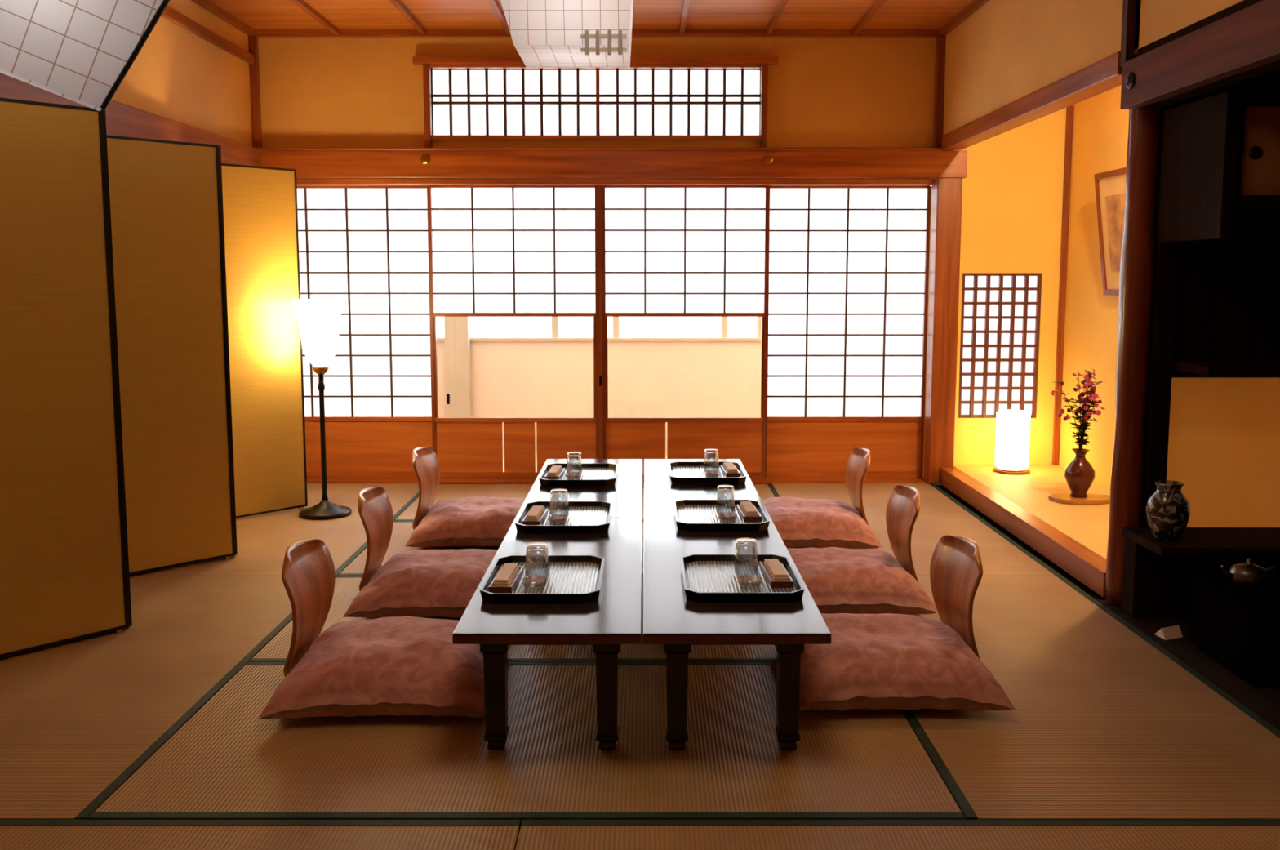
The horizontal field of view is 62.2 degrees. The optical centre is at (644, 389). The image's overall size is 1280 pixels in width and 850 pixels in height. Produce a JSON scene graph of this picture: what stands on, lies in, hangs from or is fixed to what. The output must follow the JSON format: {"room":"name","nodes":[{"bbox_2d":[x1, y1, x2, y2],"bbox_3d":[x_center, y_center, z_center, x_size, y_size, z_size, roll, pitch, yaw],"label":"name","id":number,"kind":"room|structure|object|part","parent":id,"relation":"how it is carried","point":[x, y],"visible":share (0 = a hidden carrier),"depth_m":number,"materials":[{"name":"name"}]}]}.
{"room":"japanese dining room","nodes":[
{"label":"japanese dining room","id":0,"kind":"room"},
{"bbox_2d":[0,5,260,166],"bbox_3d":[-2.170,-1.134,2.224,0.059,0.670,7.460,0,6,0],"label":"wooden beam","id":1,"kind":"structure","parent":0,"point":[122,119],"depth_m":4.74,"materials":[{"name":"brown wood"}]},
{"bbox_2d":[111,0,252,146],"bbox_3d":[-2.250,-0.345,2.377,0.100,2.550,7.600,0,6,0],"label":"wall","id":2,"kind":"structure","parent":0,"point":[178,75],"depth_m":5.17,"materials":[{"name":"paint"}]},
{"bbox_2d":[208,0,973,34],"bbox_3d":[-0.250,-1.634,2.191,4.100,0.108,7.700,0,6,0],"label":"ceiling","id":3,"kind":"structure","parent":0,"point":[333,15],"depth_m":5.52,"materials":[{"name":"brown wood"}]},
{"bbox_2d":[0,0,169,111],"bbox_3d":[-1.085,-1.039,1.866,0.500,1.062,0.408,-4,7,-35],"label":"pendant lamp","id":4,"kind":"object","parent":3,"relation":"hanging from","point":[81,51],"visible":1,"depth_m":1.89,"materials":[{"name":"paper"}]},
{"bbox_2d":[500,0,633,66],"bbox_3d":[-0.260,-1.380,3.374,0.458,0.698,0.468,0,6,0],"label":"pendant lamp","id":5,"kind":"object","parent":3,"relation":"hanging from","point":[544,33],"visible":1,"depth_m":3.22,"materials":[{"name":"paper"}]},
{"bbox_2d":[436,341,761,448],"bbox_3d":[0.100,-0.838,7.302,5.600,2.500,0.100,0,6,0],"label":"wall","id":6,"kind":"structure","parent":0,"point":[508,379],"depth_m":7.33,"materials":[{"name":"paint"}]},
{"bbox_2d":[435,185,931,417],"bbox_3d":[0.100,-0.732,7.253,5.580,2.298,0.180,0,6,0],"label":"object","id":7,"kind":"structure","parent":6,"relation":"in","point":[457,333],"depth_m":7.34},
{"bbox_2d":[0,448,1279,849],"bbox_3d":[0.100,0.900,3.061,5.600,0.090,8.900,0,6,0],"label":"floor","id":8,"kind":"structure","parent":0,"point":[149,735],"depth_m":2.70,"materials":[{"name":"brown plant"}]},
{"bbox_2d":[0,97,307,657],"bbox_3d":[-1.933,-0.093,3.962,0.403,1.713,2.843,0,6,0],"label":"folding screen","id":9,"kind":"object","parent":8,"relation":"on","point":[152,402],"visible":0.99,"depth_m":4.09,"materials":[{"name":"gold paper"}]},
{"bbox_2d":[281,538,334,676],"bbox_3d":[-0.852,0.652,3.171,0.407,0.378,0.386,0,6,0],"label":"chair","id":10,"kind":"object","parent":8,"relation":"on","point":[308,573],"visible":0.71,"depth_m":3.20,"materials":[{"name":"brown wood"}]},
{"bbox_2d":[257,616,484,719],"bbox_3d":[-0.715,0.769,3.062,0.600,0.142,0.600,0,6,-2],"label":"floor cushion","id":11,"kind":"object","parent":10,"relation":"on","point":[391,665],"visible":0.91,"depth_m":2.84,"materials":[{"name":"pink fabric"}]},
{"bbox_2d":[291,298,351,519],"bbox_3d":[-1.600,0.094,5.259,0.256,1.070,0.256,0,6,0],"label":"floor lamp","id":12,"kind":"object","parent":8,"relation":"on","point":[318,319],"visible":1,"depth_m":5.18,"materials":[{"name":"black metal"}]},
{"bbox_2d":[357,486,393,591],"bbox_3d":[-0.859,0.566,3.991,0.407,0.378,0.386,0,6,-1],"label":"chair","id":13,"kind":"object","parent":8,"relation":"on","point":[375,508],"visible":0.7,"depth_m":4.03,"materials":[{"name":"brown wood"}]},
{"bbox_2d":[342,548,497,617],"bbox_3d":[-0.720,0.682,3.883,0.600,0.142,0.600,0,6,1],"label":"floor cushion","id":14,"kind":"object","parent":13,"relation":"on","point":[426,583],"visible":0.7,"depth_m":3.66,"materials":[{"name":"fabric"}]},
{"bbox_2d":[412,446,439,529],"bbox_3d":[-0.869,0.466,4.946,0.407,0.378,0.386,0,6,2],"label":"chair","id":15,"kind":"object","parent":8,"relation":"on","point":[425,464],"visible":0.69,"depth_m":4.99,"materials":[{"name":"brown wood"}]},
{"bbox_2d":[404,496,524,546],"bbox_3d":[-0.735,0.583,4.838,0.600,0.139,0.600,0,6,-2],"label":"floor cushion","id":16,"kind":"object","parent":15,"relation":"on","point":[472,521],"visible":0.75,"depth_m":4.60,"materials":[{"name":"fabric"}]},
{"bbox_2d":[452,518,642,749],"bbox_3d":[-0.234,0.685,3.151,0.449,0.335,1.222,0,6,0],"label":"dining table","id":17,"kind":"object","parent":8,"relation":"on","point":[612,620],"visible":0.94,"depth_m":2.65,"materials":[{"name":"paint"}]},
{"bbox_2d":[480,555,604,604],"bbox_3d":[-0.275,0.524,2.941,0.315,0.028,0.389,0,6,0],"label":"serving tray","id":18,"kind":"object","parent":17,"relation":"on","point":[573,579],"visible":0.92,"depth_m":2.93,"materials":[{"name":"black paint"}]},
{"bbox_2d":[488,563,523,593],"bbox_3d":[-0.378,0.514,2.900,0.062,0.032,0.196,0,6,3],"label":"tray","id":19,"kind":"object","parent":18,"relation":"on","point":[506,580],"visible":0.87,"depth_m":2.85,"materials":[{"name":"red paint"}]},
{"bbox_2d":[520,575,548,589],"bbox_3d":[-0.297,0.524,2.865,0.074,0.020,0.074,0,6,0],"label":"glass dish","id":20,"kind":"object","parent":18,"relation":"on","point":[525,584],"visible":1,"depth_m":2.84,"materials":[{"name":"clear glass"}]},
{"bbox_2d":[524,542,549,578],"bbox_3d":[-0.300,0.478,2.956,0.068,0.092,0.068,0,6,0],"label":"drinking glass","id":21,"kind":"object","parent":18,"relation":"on","point":[545,549],"visible":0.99,"depth_m":2.95,"materials":[{"name":"clear glass"}]},
{"bbox_2d":[515,501,612,533],"bbox_3d":[-0.275,0.445,3.697,0.315,0.028,0.389,0,6,0],"label":"serving tray","id":22,"kind":"object","parent":17,"relation":"on","point":[584,517],"visible":0.93,"depth_m":3.67,"materials":[{"name":"black paint"}]},
{"bbox_2d":[521,505,547,524],"bbox_3d":[-0.378,0.435,3.655,0.062,0.032,0.196,0,6,3],"label":"tray","id":23,"kind":"object","parent":22,"relation":"on","point":[536,514],"visible":0.88,"depth_m":3.60,"materials":[{"name":"red paint"}]},
{"bbox_2d":[546,514,568,523],"bbox_3d":[-0.297,0.445,3.621,0.074,0.020,0.074,0,6,0],"label":"glass dish","id":24,"kind":"object","parent":22,"relation":"on","point":[550,520],"visible":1,"depth_m":3.60,"materials":[{"name":"clear glass"}]},
{"bbox_2d":[549,488,568,516],"bbox_3d":[-0.300,0.399,3.712,0.068,0.092,0.068,0,6,0],"label":"drinking glass","id":25,"kind":"object","parent":22,"relation":"on","point":[552,495],"visible":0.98,"depth_m":3.70,"materials":[{"name":"clear glass"}]},
{"bbox_2d":[515,458,643,518],"bbox_3d":[-0.234,0.557,4.370,0.449,0.335,1.222,0,6,0],"label":"dining table","id":26,"kind":"object","parent":8,"relation":"on","point":[625,495],"visible":0.23,"depth_m":4.20,"materials":[{"name":"paint"}]},
{"bbox_2d":[538,462,617,486],"bbox_3d":[-0.275,0.361,4.492,0.315,0.028,0.389,0,6,0],"label":"serving tray","id":27,"kind":"object","parent":26,"relation":"on","point":[593,474],"visible":0.88,"depth_m":4.46,"materials":[{"name":"black paint"}]},
{"bbox_2d":[544,465,564,479],"bbox_3d":[-0.378,0.351,4.451,0.062,0.032,0.196,0,6,3],"label":"towel","id":28,"kind":"object","parent":27,"relation":"on","point":[556,472],"visible":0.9,"depth_m":4.39,"materials":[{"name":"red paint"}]},
{"bbox_2d":[564,471,582,479],"bbox_3d":[-0.297,0.361,4.417,0.074,0.020,0.074,0,6,0],"label":"glass dish","id":29,"kind":"object","parent":27,"relation":"on","point":[567,476],"visible":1,"depth_m":4.39,"materials":[{"name":"clear glass"}]},
{"bbox_2d":[566,451,582,474],"bbox_3d":[-0.300,0.315,4.508,0.068,0.092,0.068,0,6,0],"label":"drinking glass","id":30,"kind":"object","parent":27,"relation":"on","point":[579,455],"visible":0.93,"depth_m":4.50,"materials":[{"name":"clear glass"}]},
{"bbox_2d":[643,458,770,518],"bbox_3d":[0.220,0.557,4.370,0.449,0.335,1.222,0,6,0],"label":"dining table","id":31,"kind":"object","parent":8,"relation":"on","point":[660,493],"visible":0.23,"depth_m":4.23,"materials":[{"name":"paint"}]},
{"bbox_2d":[668,461,746,484],"bbox_3d":[0.262,0.357,4.532,0.315,0.028,0.389,0,6,0],"label":"serving tray","id":32,"kind":"object","parent":31,"relation":"on","point":[681,472],"visible":0.85,"depth_m":4.51,"materials":[{"name":"black paint"}]},
{"bbox_2d":[703,448,719,471],"bbox_3d":[0.287,0.307,4.587,0.068,0.092,0.068,0,6,0],"label":"drinking glass","id":33,"kind":"object","parent":32,"relation":"on","point":[705,453],"visible":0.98,"depth_m":4.58,"materials":[{"name":"clear glass"}]},
{"bbox_2d":[703,470,720,477],"bbox_3d":[0.284,0.357,4.457,0.074,0.020,0.074,0,6,0],"label":"glass dish","id":34,"kind":"object","parent":32,"relation":"on","point":[706,473],"visible":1,"depth_m":4.43,"materials":[{"name":"clear glass"}]},
{"bbox_2d":[720,462,740,477],"bbox_3d":[0.365,0.343,4.531,0.062,0.032,0.196,0,6,-3],"label":"tray","id":35,"kind":"object","parent":32,"relation":"on","point":[729,469],"visible":0.96,"depth_m":4.46,"materials":[{"name":"red paint"}]},
{"bbox_2d":[643,518,831,749],"bbox_3d":[0.220,0.685,3.151,0.449,0.335,1.222,0,6,0],"label":"dining table","id":36,"kind":"object","parent":8,"relation":"on","point":[675,621],"visible":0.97,"depth_m":2.65,"materials":[{"name":"paint"}]},
{"bbox_2d":[673,499,769,531],"bbox_3d":[0.262,0.441,3.727,0.315,0.028,0.389,0,6,0],"label":"serving tray","id":37,"kind":"object","parent":36,"relation":"on","point":[691,515],"visible":0.87,"depth_m":3.70,"materials":[{"name":"black paint"}]},
{"bbox_2d":[715,484,734,512],"bbox_3d":[0.287,0.392,3.782,0.068,0.092,0.068,0,6,0],"label":"drinking glass","id":38,"kind":"object","parent":37,"relation":"on","point":[730,486],"visible":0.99,"depth_m":3.78,"materials":[{"name":"clear glass"}]},
{"bbox_2d":[716,511,737,521],"bbox_3d":[0.284,0.442,3.651,0.074,0.020,0.074,0,6,0],"label":"glass dish","id":39,"kind":"object","parent":37,"relation":"on","point":[720,517],"visible":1,"depth_m":3.63,"materials":[{"name":"clear glass"}]},
{"bbox_2d":[736,501,761,521],"bbox_3d":[0.365,0.427,3.725,0.062,0.032,0.196,0,6,-3],"label":"tray","id":40,"kind":"object","parent":37,"relation":"on","point":[747,510],"visible":1,"depth_m":3.67,"materials":[{"name":"red paint"}]},
{"bbox_2d":[680,554,804,602],"bbox_3d":[0.262,0.523,2.951,0.315,0.028,0.389,0,6,0],"label":"serving tray","id":41,"kind":"object","parent":36,"relation":"on","point":[707,578],"visible":0.88,"depth_m":2.92,"materials":[{"name":"black paint"}]},
{"bbox_2d":[733,537,758,573],"bbox_3d":[0.287,0.473,3.006,0.068,0.092,0.068,0,6,0],"label":"drinking glass","id":42,"kind":"object","parent":41,"relation":"on","point":[737,545],"visible":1,"depth_m":3.00,"materials":[{"name":"clear glass"}]},
{"bbox_2d":[736,574,763,587],"bbox_3d":[0.284,0.523,2.875,0.074,0.020,0.074,0,6,0],"label":"glass dish","id":43,"kind":"object","parent":41,"relation":"on","point":[740,583],"visible":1,"depth_m":2.85,"materials":[{"name":"clear glass"}]},
{"bbox_2d":[760,558,793,587],"bbox_3d":[0.365,0.509,2.949,0.062,0.032,0.196,0,6,-3],"label":"tray","id":44,"kind":"object","parent":41,"relation":"on","point":[774,571],"visible":1,"depth_m":2.90,"materials":[{"name":"red paint"}]},
{"bbox_2d":[845,448,870,524],"bbox_3d":[0.834,0.468,4.926,0.407,0.378,0.386,0,6,1],"label":"chair","id":45,"kind":"object","parent":8,"relation":"on","point":[858,464],"visible":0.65,"depth_m":4.97,"materials":[{"name":"brown wood"}]},
{"bbox_2d":[761,496,882,548],"bbox_3d":[0.720,0.586,4.818,0.600,0.139,0.600,0,6,2],"label":"floor cushion","id":46,"kind":"object","parent":45,"relation":"on","point":[798,522],"visible":0.75,"depth_m":4.58,"materials":[{"name":"fabric"}]},
{"bbox_2d":[885,484,919,582],"bbox_3d":[0.824,0.563,4.021,0.407,0.378,0.386,0,6,1],"label":"chair","id":47,"kind":"object","parent":8,"relation":"on","point":[903,507],"visible":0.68,"depth_m":4.06,"materials":[{"name":"brown wood"}]},
{"bbox_2d":[786,546,937,613],"bbox_3d":[0.700,0.681,3.913,0.600,0.138,0.600,0,6,-2],"label":"floor cushion","id":48,"kind":"object","parent":47,"relation":"on","point":[838,580],"visible":0.72,"depth_m":3.69,"materials":[{"name":"pink fabric"}]},
{"bbox_2d":[929,534,982,659],"bbox_3d":[0.791,0.648,3.215,0.407,0.378,0.386,0,6,-2],"label":"chair","id":49,"kind":"object","parent":8,"relation":"on","point":[956,568],"visible":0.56,"depth_m":3.25,"materials":[{"name":"brown wood"}]},
{"bbox_2d":[799,613,1015,711],"bbox_3d":[0.685,0.766,3.107,0.600,0.138,0.600,0,6,0],"label":"floor cushion","id":50,"kind":"object","parent":49,"relation":"on","point":[885,660],"visible":0.81,"depth_m":2.88,"materials":[{"name":"pink fabric"}]},
{"bbox_2d":[940,464,1110,597],"bbox_3d":[2.045,0.603,5.048,0.709,0.095,2.284,0,6,0],"label":"alcove platform","id":51,"kind":"object","parent":8,"relation":"on","point":[1073,537],"visible":0.54,"depth_m":4.95,"materials":[{"name":"brown wood"}]},
{"bbox_2d":[992,409,1031,474],"bbox_3d":[2.055,0.293,5.933,0.196,0.340,0.196,0,6,0],"label":"paper lantern","id":52,"kind":"object","parent":51,"relation":"on","point":[1012,442],"visible":1,"depth_m":5.86,"materials":[{"name":"beige paper"}]},
{"bbox_2d":[1048,493,1110,504],"bbox_3d":[2.131,0.534,5.164,0.304,0.022,0.176,0,6,0],"label":"display slab","id":53,"kind":"object","parent":51,"relation":"on","point":[1063,498],"visible":0.74,"depth_m":5.12,"materials":[{"name":"brown wood"}]},
{"bbox_2d":[1063,448,1094,497],"bbox_3d":[2.110,0.408,5.151,0.140,0.230,0.140,0,6,0],"label":"flower vase","id":54,"kind":"object","parent":53,"relation":"on","point":[1079,473],"visible":1,"depth_m":5.11,"materials":[{"name":"ceramic"}]},
{"bbox_2d":[1050,368,1104,450],"bbox_3d":[2.075,0.105,5.102,0.237,0.414,0.174,-1,6,-13],"label":"flower arrangement","id":55,"kind":"object","parent":54,"relation":"on","point":[1086,413],"visible":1,"depth_m":5.10,"materials":[{"name":"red plant"}]},
{"bbox_2d":[1154,625,1182,639],"bbox_3d":[1.733,0.800,3.510,0.098,0.030,0.058,-3,7,-24],"label":"note","id":56,"kind":"object","parent":8,"relation":"on","point":[1171,632],"visible":1,"depth_m":3.49,"materials":[{"name":"white paper"}]},
{"bbox_3d":[1.995,0.724,3.218,0.530,0.242,0.370,0,6,0],"label":"chest","id":57,"kind":"object","parent":8,"relation":"on","visible":0},
{"bbox_2d":[1219,557,1275,590],"bbox_3d":[1.827,0.556,3.216,0.135,0.090,0.114,5,8,40],"label":"teapot","id":58,"kind":"object","parent":57,"relation":"on","point":[1246,575],"visible":1,"depth_m":3.19,"materials":[{"name":"brown ceramic"}]},
{"bbox_2d":[257,36,1066,478],"bbox_3d":[0.090,-0.736,6.096,4.780,2.550,0.080,0,6,0],"label":"wall","id":59,"kind":"structure","parent":0,"point":[316,91],"depth_m":5.97,"materials":[{"name":"paint"}]},
{"bbox_2d":[248,35,262,147],"bbox_3d":[-2.149,-0.711,6.008,0.099,2.509,0.099,0,6,0],"label":"trim post","id":60,"kind":"object","parent":59,"relation":"attached to","point":[253,45],"depth_m":5.92,"materials":[{"name":"brown wood"}]},
{"bbox_2d":[297,186,433,477],"bbox_3d":[-1.709,-0.320,6.155,0.962,1.689,0.030,0,6,0],"label":"screen","id":61,"kind":"object","parent":59,"relation":"attached to","point":[366,247],"visible":0.6,"depth_m":6.16,"materials":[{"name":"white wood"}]},
{"bbox_2d":[420,154,431,164],"bbox_3d":[-1.225,-1.280,5.915,0.060,0.052,0.016,0,6,0],"label":"nail cover","id":62,"kind":"object","parent":59,"relation":"attached to","point":[424,159],"visible":1,"depth_m":5.91,"materials":[{"name":"gold metal"}]},
{"bbox_2d":[427,185,599,479],"bbox_3d":[-0.750,-0.316,6.120,0.964,1.689,0.030,0,6,0],"label":"screen","id":63,"kind":"object","parent":59,"relation":"attached to","point":[495,251],"visible":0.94,"depth_m":6.09,"materials":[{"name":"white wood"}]},
{"bbox_2d":[412,56,777,147],"bbox_3d":[-0.275,-1.603,5.965,2.030,0.498,0.100,0,6,0],"label":"transom window","id":64,"kind":"structure","parent":59,"relation":"in","point":[597,104],"depth_m":6.00,"materials":[{"name":"paper"}]},
{"bbox_2d":[256,147,967,186],"bbox_3d":[-0.200,-1.255,6.009,4.000,0.200,0.185,0,6,0],"label":"lintel","id":65,"kind":"object","parent":59,"relation":"attached to","point":[314,166],"depth_m":5.93,"materials":[{"name":"brown wood"}]},
{"bbox_2d":[601,185,768,479],"bbox_3d":[0.230,-0.316,6.120,0.945,1.689,0.030,0,6,0],"label":"screen","id":66,"kind":"object","parent":59,"relation":"attached to","point":[668,251],"visible":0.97,"depth_m":6.09,"materials":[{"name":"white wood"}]},
{"bbox_2d":[597,185,603,458],"bbox_3d":[-0.256,-0.315,6.111,0.024,1.688,0.052,0,6,0],"label":"stile","id":67,"kind":"object","parent":66,"relation":"attached to","point":[599,187],"depth_m":6.08,"materials":[{"name":"brown wood"}]},
{"bbox_2d":[763,154,773,164],"bbox_3d":[0.690,-1.280,5.915,0.060,0.052,0.016,0,6,0],"label":"nail cover","id":68,"kind":"object","parent":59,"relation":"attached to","point":[768,159],"visible":1,"depth_m":5.91,"materials":[{"name":"gold metal"}]},
{"bbox_2d":[764,186,930,477],"bbox_3d":[1.164,-0.320,6.155,0.932,1.689,0.030,0,6,0],"label":"screen","id":69,"kind":"object","parent":59,"relation":"attached to","point":[847,268],"visible":0.98,"depth_m":6.16,"materials":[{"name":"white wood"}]},
{"bbox_2d":[924,35,962,484],"bbox_3d":[1.695,-0.710,5.999,0.140,2.509,0.120,0,6,0],"label":"trim post","id":70,"kind":"object","parent":59,"relation":"attached to","point":[947,192],"depth_m":5.98,"materials":[{"name":"brown wood"}]},
{"bbox_2d":[958,272,1041,417],"bbox_3d":[2.042,-0.250,6.136,0.455,0.835,0.047,0,6,0],"label":"lattice","id":71,"kind":"object","parent":59,"relation":"attached to","point":[1000,317],"visible":0.95,"depth_m":6.13,"materials":[{"name":"wood"},{"name":"paper"}]},
{"bbox_2d":[1052,104,1073,464],"bbox_3d":[2.385,-0.706,6.044,0.029,2.298,0.029,0,6,0],"label":"trim","id":72,"kind":"structure","parent":59,"relation":"attached to","point":[1069,110],"depth_m":6.04,"materials":[{"name":"brown wood"}]},
{"bbox_2d":[942,0,1244,134],"bbox_3d":[1.710,-0.340,2.327,0.080,2.550,7.500,0,6,0],"label":"wall","id":73,"kind":"structure","parent":0,"point":[1006,51],"depth_m":4.59,"materials":[{"name":"paint"}]},
{"bbox_2d":[191,0,989,36],"bbox_3d":[-0.265,-1.590,2.195,3.870,0.034,7.499,0,6,0],"label":"trim","id":74,"kind":"structure","parent":73,"relation":"attached to","point":[972,7],"depth_m":5.89,"materials":[{"name":"brown wood"}]},
{"bbox_3d":[-0.265,-1.590,2.195,3.870,0.034,7.499,0,6,0],"label":"cornice","id":75,"kind":"part","parent":74,"relation":"part of","materials":[{"name":"brown wood"}]},
{"bbox_2d":[942,51,1122,150],"bbox_3d":[1.705,-1.254,4.800,0.110,0.080,2.210,0,6,0],"label":"lintel","id":76,"kind":"object","parent":73,"relation":"attached to","point":[1104,75],"visible":0.76,"depth_m":4.46,"materials":[{"name":"brown wood"}]},
{"bbox_2d":[1120,0,1136,66],"bbox_3d":[1.655,-1.415,3.612,0.029,0.608,0.040,0,6,0],"label":"wall post","id":77,"kind":"object","parent":73,"relation":"attached to","point":[1129,6],"depth_m":3.62,"materials":[{"name":"brown wood"}]},
{"bbox_2d":[1124,71,1134,89],"bbox_3d":[1.611,-1.025,3.532,0.016,0.060,0.052,0,6,0],"label":"nail cover","id":78,"kind":"object","parent":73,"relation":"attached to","point":[1130,80],"visible":1,"depth_m":3.52,"materials":[{"name":"black metal"}]},
{"bbox_2d":[1120,0,1279,109],"bbox_3d":[1.685,-0.787,1.074,0.130,0.200,5.100,0,6,0],"label":"lintel","id":79,"kind":"object","parent":73,"relation":"attached to","point":[1239,42],"depth_m":3.09,"materials":[{"name":"brown wood"}]},
{"bbox_2d":[1057,84,1128,488],"bbox_3d":[2.440,-0.537,4.921,0.080,2.400,2.300,0,6,0],"label":"wall","id":80,"kind":"structure","parent":0,"point":[1100,125],"depth_m":5.69,"materials":[{"name":"paint"}]},
{"bbox_2d":[1093,166,1126,295],"bbox_3d":[2.348,-0.753,5.069,0.095,0.618,0.800,0,6,0],"label":"framed picture","id":81,"kind":"object","parent":80,"relation":"attached to","point":[1110,185],"visible":0.4,"depth_m":5.34,"materials":[{"name":"beige paper"}]},
{"bbox_2d":[1105,53,1161,607],"bbox_3d":[1.732,-0.186,3.756,0.115,1.940,0.115,0,6,0],"label":"pillar","id":82,"kind":"structure","parent":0,"point":[1138,252],"depth_m":3.72,"materials":[{"name":"brown wood"}]},
{"bbox_2d":[1134,0,1279,527],"bbox_3d":[2.085,-0.411,3.722,0.830,2.400,0.110,0,6,0],"label":"wall partition","id":83,"kind":"structure","parent":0,"point":[1215,300],"depth_m":3.73,"materials":[{"name":"black wood"}]},
{"bbox_2d":[1121,527,1279,615],"bbox_3d":[2.052,0.651,3.632,0.725,0.295,0.288,0,6,0],"label":"shelf","id":84,"kind":"object","parent":83,"relation":"attached to","point":[1156,581],"depth_m":3.68,"materials":[{"name":"black wood"}]},
{"bbox_2d":[1145,480,1190,541],"bbox_3d":[1.765,0.410,3.583,0.136,0.193,0.136,0,6,0],"label":"jar","id":85,"kind":"object","parent":84,"relation":"on","point":[1167,510],"visible":1,"depth_m":3.54,"materials":[{"name":"black ceramic"}]},
{"bbox_2d":[1156,90,1279,376],"bbox_3d":[2.085,-0.483,3.448,0.650,0.880,0.400,0,6,0],"label":"upper cabinet","id":86,"kind":"object","parent":83,"relation":"attached to","point":[1220,157],"depth_m":3.32,"materials":[{"name":"black wood"}]}
]}

